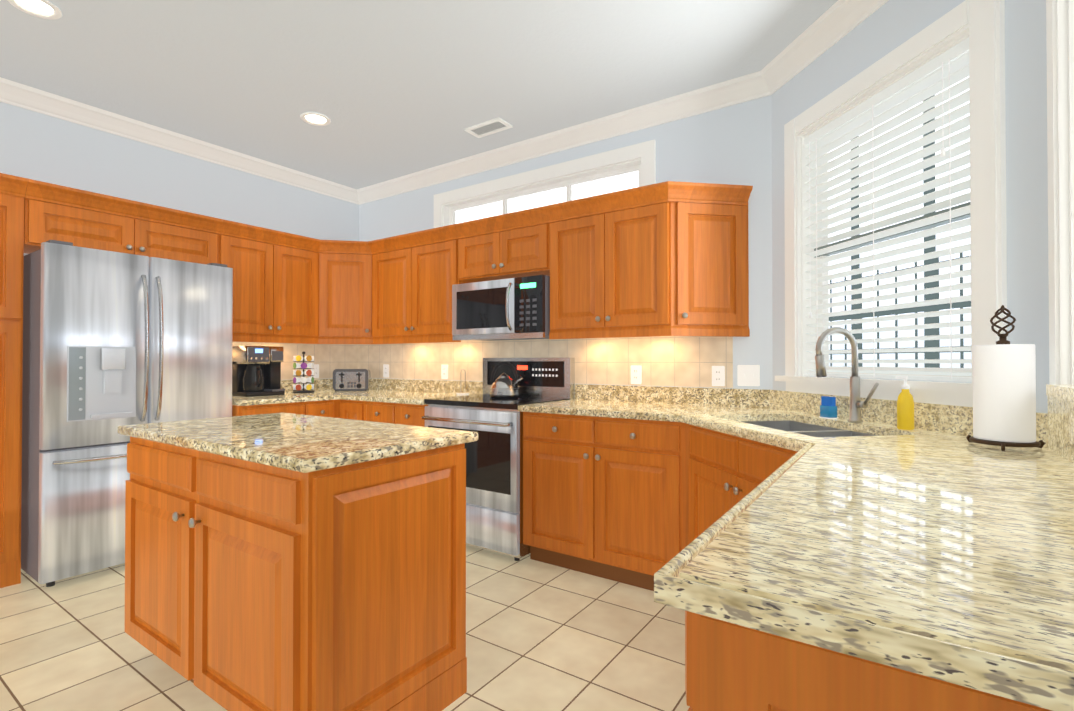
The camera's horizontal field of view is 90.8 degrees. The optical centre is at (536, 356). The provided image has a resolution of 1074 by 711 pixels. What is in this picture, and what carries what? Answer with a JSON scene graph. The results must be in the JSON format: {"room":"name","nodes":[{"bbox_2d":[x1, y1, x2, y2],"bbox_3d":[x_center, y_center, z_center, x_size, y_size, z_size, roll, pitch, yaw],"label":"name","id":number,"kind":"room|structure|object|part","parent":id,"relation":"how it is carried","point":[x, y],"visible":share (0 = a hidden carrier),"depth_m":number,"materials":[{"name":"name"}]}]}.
{"room":"kitchen","nodes":[
{"label":"kitchen","id":0,"kind":"room"},
{"bbox_2d":[0,544,689,710],"bbox_3d":[-1.133,1.211,1.277,5.270,0.050,6.600,0,-1,35],"label":"floor","id":1,"kind":"structure","parent":0,"point":[541,636],"depth_m":2.17,"materials":[{"name":"tile"}]},
{"bbox_2d":[0,173,27,587],"bbox_3d":[-3.133,0.130,2.455,0.406,2.133,1.044,0,-1,35],"label":"pantry cabinet","id":2,"kind":"object","parent":1,"relation":"on","point":[12,191],"visible":1,"depth_m":2.76,"materials":[{"name":"brown wood"}]},
{"bbox_2d":[21,240,232,586],"bbox_3d":[-2.450,0.304,3.204,0.667,1.800,0.925,0,-1,35],"label":"fridge","id":3,"kind":"object","parent":1,"relation":"on","point":[113,341],"visible":0.81,"depth_m":2.87,"materials":[{"name":"grey metal"}]},
{"bbox_2d":[232,401,315,415],"bbox_3d":[-2.033,0.767,3.838,0.632,0.884,0.508,0,-1,35],"label":"base cabinet","id":4,"kind":"object","parent":1,"relation":"on","point":[305,408],"depth_m":3.66,"materials":[{"name":"brown wood"}]},
{"bbox_2d":[118,432,466,710],"bbox_3d":[-0.943,0.750,1.966,1.243,0.885,0.658,0,-1,35],"label":"kitchen island","id":5,"kind":"object","parent":1,"relation":"on","point":[281,561],"depth_m":1.61,"materials":[{"name":"brown wood"}]},
{"bbox_2d":[118,412,477,475],"bbox_3d":[-0.934,0.289,2.002,1.290,0.033,0.675,0,-1,35],"label":"island countertop","id":6,"kind":"structure","parent":5,"relation":"on","point":[308,443],"depth_m":1.79,"materials":[{"name":"beige stone"}]},
{"bbox_2d":[316,400,335,417],"bbox_3d":[-1.876,0.769,4.065,0.632,0.884,0.297,0,-1,35],"label":"base cabinet","id":7,"kind":"object","parent":1,"relation":"on","point":[325,408],"depth_m":3.96,"materials":[{"name":"brown wood"}]},
{"bbox_2d":[336,399,363,420],"bbox_3d":[-1.213,0.771,4.233,0.288,0.884,0.633,0,-1,35],"label":"base cabinet","id":8,"kind":"object","parent":1,"relation":"on","point":[345,409],"depth_m":4.00,"materials":[{"name":"brown wood"}]},
{"bbox_2d":[364,401,399,423],"bbox_3d":[-0.932,0.769,4.038,0.395,0.884,0.633,0,-1,35],"label":"base cabinet","id":9,"kind":"object","parent":1,"relation":"on","point":[384,412],"depth_m":3.78,"materials":[{"name":"brown wood"}]},
{"bbox_2d":[400,403,427,426],"bbox_3d":[-0.720,0.767,3.891,0.373,0.884,0.633,0,-1,35],"label":"base cabinet","id":10,"kind":"object","parent":1,"relation":"on","point":[410,414],"depth_m":3.60,"materials":[{"name":"brown wood"}]},
{"bbox_2d":[422,358,574,560],"bbox_3d":[-0.262,0.606,3.513,0.766,1.200,0.715,0,-1,35],"label":"range","id":11,"kind":"object","parent":1,"relation":"on","point":[494,487],"visible":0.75,"depth_m":3.21,"materials":[{"name":"silver metal"}]},
{"bbox_2d":[490,361,523,397],"bbox_3d":[-0.222,0.157,3.668,0.217,0.246,0.207,0,-1,35],"label":"kettle","id":12,"kind":"object","parent":11,"relation":"on","point":[504,385],"visible":1,"depth_m":3.61,"materials":[{"name":"silver metal"}]},
{"bbox_2d":[523,412,659,583],"bbox_3d":[0.473,0.760,3.065,0.941,0.884,0.633,0,-1,35],"label":"base cabinet","id":13,"kind":"object","parent":1,"relation":"on","point":[575,467],"depth_m":2.87,"materials":[{"name":"brown wood"}]},
{"bbox_2d":[232,378,1073,710],"bbox_3d":[-0.599,0.296,2.374,4.662,0.425,2.997,0,-1,35],"label":"countertop","id":14,"kind":"structure","parent":13,"relation":"on","point":[936,544],"depth_m":0.77,"materials":[{"name":"stone"}]},
{"bbox_2d":[232,346,284,396],"bbox_3d":[-2.081,0.107,3.957,0.311,0.365,0.290,0,-1,35],"label":"coffee maker","id":15,"kind":"object","parent":14,"relation":"on","point":[256,370],"visible":0.98,"depth_m":3.87,"materials":[{"name":"black plastic"}]},
{"bbox_2d":[292,351,313,392],"bbox_3d":[-1.896,0.125,4.303,0.164,0.335,0.162,0,-1,35],"label":"carousel","id":16,"kind":"object","parent":14,"relation":"on","point":[306,388],"visible":1,"depth_m":4.25,"materials":[{"name":"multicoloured plastic"}]},
{"bbox_2d":[333,369,370,390],"bbox_3d":[-1.601,0.201,4.587,0.288,0.188,0.210,0,-1,-10],"label":"toaster","id":17,"kind":"object","parent":14,"relation":"on","point":[351,379],"visible":1,"depth_m":4.50,"materials":[{"name":"silver metal"}]},
{"bbox_2d":[456,369,468,394],"bbox_3d":[-0.562,0.193,4.017,0.100,0.195,0.100,0,-1,35],"label":"wire stand","id":18,"kind":"object","parent":14,"relation":"on","point":[460,393],"visible":1,"depth_m":4.02,"materials":[{"name":"beige metal"}]},
{"bbox_2d":[819,396,837,418],"bbox_3d":[1.306,0.228,2.373,0.076,0.095,0.076,0,-1,35],"label":"sponge holder","id":19,"kind":"object","parent":14,"relation":"on","point":[828,408],"visible":1,"depth_m":2.35,"materials":[{"name":"blue plastic"}]},
{"bbox_2d":[815,327,878,422],"bbox_3d":[1.284,0.075,2.192,0.221,0.397,0.162,0,-1,35],"label":"faucet","id":20,"kind":"object","parent":14,"relation":"on","point":[857,404],"visible":1,"depth_m":2.20,"materials":[{"name":"silver metal"}]},
{"bbox_2d":[896,376,914,429],"bbox_3d":[1.377,0.172,1.981,0.057,0.198,0.053,0,-1,35],"label":"soap bottle","id":21,"kind":"object","parent":14,"relation":"on","point":[905,410],"visible":1,"depth_m":1.96,"materials":[{"name":"yellow plastic"}]},
{"bbox_2d":[966,305,1044,450],"bbox_3d":[1.376,0.057,1.552,0.177,0.420,0.181,0,-1,35],"label":"paper towel holder","id":22,"kind":"object","parent":14,"relation":"on","point":[1004,392],"visible":1,"depth_m":1.51,"materials":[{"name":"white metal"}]},
{"bbox_2d":[628,495,727,590],"bbox_3d":[1.222,0.868,2.175,1.212,0.652,1.242,0,-1,35],"label":"base cabinet","id":23,"kind":"object","parent":1,"relation":"on","point":[640,503],"depth_m":2.60,"materials":[{"name":"brown wood"}]},
{"bbox_2d":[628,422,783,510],"bbox_3d":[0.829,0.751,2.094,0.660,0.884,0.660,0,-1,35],"label":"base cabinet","id":24,"kind":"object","parent":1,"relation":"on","point":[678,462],"depth_m":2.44,"materials":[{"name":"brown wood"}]},
{"bbox_2d":[685,611,1051,710],"bbox_3d":[0.605,0.739,0.750,0.602,0.884,0.681,0,-1,35],"label":"base cabinet","id":25,"kind":"object","parent":1,"relation":"on","point":[729,666],"depth_m":0.57,"materials":[{"name":"brown wood"}]},
{"bbox_2d":[0,0,837,188],"bbox_3d":[-1.133,-1.582,1.302,5.270,0.050,6.600,0,-1,35],"label":"ceiling","id":26,"kind":"structure","parent":0,"point":[391,89],"depth_m":2.79,"materials":[{"name":"grey paint"}]},
{"bbox_2d":[8,0,62,19],"bbox_3d":[-2.206,-1.541,2.325,0.184,0.011,0.184,0,-1,35],"label":"recessed light","id":27,"kind":"object","parent":26,"relation":"in","point":[45,9],"visible":0.98,"depth_m":2.34,"materials":[{"name":"white"}]},
{"bbox_2d":[300,112,330,125],"bbox_3d":[-1.427,-1.531,3.416,0.184,0.011,0.184,0,-1,35],"label":"recessed light","id":28,"kind":"object","parent":26,"relation":"in","point":[315,119],"visible":1,"depth_m":3.42,"materials":[{"name":"white"}]},
{"bbox_2d":[464,117,512,137],"bbox_3d":[-0.326,-1.530,3.547,0.300,0.011,0.150,0,-1,35],"label":"ceiling vent","id":29,"kind":"object","parent":26,"relation":"in","point":[489,127],"visible":1,"depth_m":3.54,"materials":[{"name":"white metal"}]},
{"bbox_2d":[0,0,1048,430],"bbox_3d":[-0.339,-0.191,0.679,7.270,2.743,6.500,0,-1,35],"label":"wall","id":30,"kind":"structure","parent":0,"point":[738,144],"depth_m":3.12,"materials":[{"name":"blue paint"}]},
{"bbox_2d":[24,191,151,256],"bbox_3d":[-2.703,-0.730,3.135,0.347,0.265,0.544,0,-1,35],"label":"upper cabinet","id":31,"kind":"object","parent":30,"relation":"attached to","point":[46,217],"depth_m":3.02,"materials":[{"name":"brown wood"}]},
{"bbox_2d":[152,215,219,263],"bbox_3d":[-2.463,-0.726,3.482,0.347,0.265,0.543,0,-1,35],"label":"upper cabinet","id":32,"kind":"object","parent":30,"relation":"attached to","point":[173,239],"depth_m":3.43,"materials":[{"name":"brown wood"}]},
{"bbox_2d":[216,223,407,342],"bbox_3d":[-1.769,-0.503,4.173,0.699,0.700,1.382,0,-1,35],"label":"upper cabinet","id":33,"kind":"object","parent":30,"relation":"attached to","point":[286,285],"depth_m":4.07,"materials":[{"name":"brown wood"}]},
{"bbox_2d":[311,364,318,377],"bbox_3d":[-1.911,0.126,4.562,0.008,0.118,0.072,0,-1,35],"label":"electrical outlet","id":34,"kind":"object","parent":30,"relation":"attached to","point":[316,370],"visible":0.75,"depth_m":4.57,"materials":[{"name":"white plastic"}]},
{"bbox_2d":[383,364,388,377],"bbox_3d":[-1.341,0.127,4.702,0.072,0.118,0.008,0,-1,35],"label":"electrical outlet","id":35,"kind":"object","parent":30,"relation":"attached to","point":[385,370],"visible":1,"depth_m":4.70,"materials":[{"name":"white plastic"}]},
{"bbox_2d":[372,231,463,338],"bbox_3d":[-0.890,-0.503,4.168,0.993,0.700,0.390,0,-1,35],"label":"upper cabinet","id":36,"kind":"object","parent":30,"relation":"attached to","point":[413,280],"depth_m":4.01,"materials":[{"name":"brown wood"}]},
{"bbox_2d":[0,0,888,204],"bbox_3d":[-1.501,-1.505,1.192,4.550,0.104,6.000,0,-1,35],"label":"crown molding","id":37,"kind":"structure","parent":30,"relation":"attached to","point":[836,22],"depth_m":3.36,"materials":[{"name":"white wood"}]},
{"bbox_2d":[441,365,447,378],"bbox_3d":[-0.749,0.124,4.292,0.072,0.118,0.008,0,-1,35],"label":"electrical outlet","id":38,"kind":"object","parent":30,"relation":"attached to","point":[444,371],"visible":1,"depth_m":4.29,"materials":[{"name":"white plastic"}]},
{"bbox_2d":[456,215,547,282],"bbox_3d":[-0.151,-0.701,3.683,0.773,0.313,0.347,0,-1,35],"label":"upper cabinet","id":39,"kind":"object","parent":30,"relation":"attached to","point":[509,250],"depth_m":3.53,"materials":[{"name":"brown wood"}]},
{"bbox_2d":[452,275,549,340],"bbox_3d":[-0.182,-0.309,3.634,0.765,0.390,0.458,0,-1,35],"label":"microwave","id":40,"kind":"object","parent":39,"relation":"attached to","point":[517,308],"visible":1,"depth_m":3.46,"materials":[{"name":"grey metal"}]},
{"bbox_2d":[434,139,655,227],"bbox_3d":[-0.029,-1.068,3.866,1.920,0.536,0.120,0,-1,35],"label":"window","id":41,"kind":"structure","parent":30,"relation":"in","point":[641,157],"depth_m":3.73,"materials":[{"name":"white wood"}]},
{"bbox_3d":[-0.009,-1.063,3.895,1.720,0.346,0.030,0,-1,35],"label":"transom window sash","id":42,"kind":"part","parent":41,"relation":"part of","materials":[{"name":"white wood"}]},
{"bbox_2d":[544,195,671,334],"bbox_3d":[0.488,-0.511,3.239,0.777,0.700,0.347,0,-1,35],"label":"upper cabinet","id":43,"kind":"object","parent":30,"relation":"attached to","point":[607,271],"depth_m":3.07,"materials":[{"name":"brown wood"}]},
{"bbox_2d":[631,365,641,383],"bbox_3d":[0.624,0.115,3.341,0.072,0.118,0.008,0,-1,35],"label":"electrical outlet","id":44,"kind":"object","parent":30,"relation":"attached to","point":[636,374],"visible":1,"depth_m":3.34,"materials":[{"name":"white plastic"}]},
{"bbox_2d":[668,184,749,330],"bbox_3d":[0.923,-0.514,2.938,0.397,0.700,0.347,0,-1,35],"label":"upper cabinet","id":45,"kind":"object","parent":30,"relation":"attached to","point":[668,258],"depth_m":2.90,"materials":[{"name":"brown wood"}]},
{"bbox_2d":[712,366,724,385],"bbox_3d":[1.044,0.112,3.051,0.072,0.118,0.008,0,-1,35],"label":"electrical outlet","id":46,"kind":"object","parent":30,"relation":"attached to","point":[718,375],"visible":1,"depth_m":3.05,"materials":[{"name":"white plastic"}]},
{"bbox_2d":[737,365,759,385],"bbox_3d":[1.180,0.106,2.958,0.118,0.118,0.016,0,-1,35],"label":"light switch","id":47,"kind":"object","parent":30,"relation":"attached to","point":[748,375],"visible":1,"depth_m":2.96,"materials":[{"name":"white plastic"}]},
{"bbox_2d":[775,0,1006,406],"bbox_3d":[1.429,-0.510,2.237,0.923,1.410,0.923,0,-1,35],"label":"window","id":48,"kind":"structure","parent":30,"relation":"in","point":[980,24],"depth_m":1.95,"materials":[{"name":"white wood"}]},
{"bbox_2d":[804,37,971,381],"bbox_3d":[1.438,-0.505,2.239,0.065,1.195,0.857,0,-1,-10],"label":"window blinds","id":49,"kind":"object","parent":48,"relation":"attached to","point":[943,65],"visible":0.81,"depth_m":2.14,"materials":[{"name":"white plastic"}]},
{"bbox_3d":[1.495,-0.504,2.249,0.045,1.198,0.861,0,-1,-10],"label":"main window sash","id":50,"kind":"part","parent":48,"relation":"part of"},
{"bbox_2d":[1046,0,1073,384],"bbox_3d":[0.893,-0.578,0.669,0.028,1.305,2.080,0,-1,35],"label":"window","id":51,"kind":"structure","parent":30,"relation":"in","point":[1059,13],"depth_m":1.44,"materials":[{"name":"white wood"}]},
{"label":"outside","id":52,"kind":"structure","parent":0,"visible":0},
{"bbox_2d":[455,171,638,223],"bbox_3d":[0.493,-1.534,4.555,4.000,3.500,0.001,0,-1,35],"label":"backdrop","id":53,"kind":"structure","parent":52,"point":[626,181],"depth_m":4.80,"materials":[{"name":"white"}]},
{"bbox_2d":[828,76,971,367],"bbox_3d":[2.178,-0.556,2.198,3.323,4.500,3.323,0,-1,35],"label":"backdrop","id":54,"kind":"structure","parent":52,"point":[927,343],"depth_m":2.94,"materials":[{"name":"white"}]}
]}

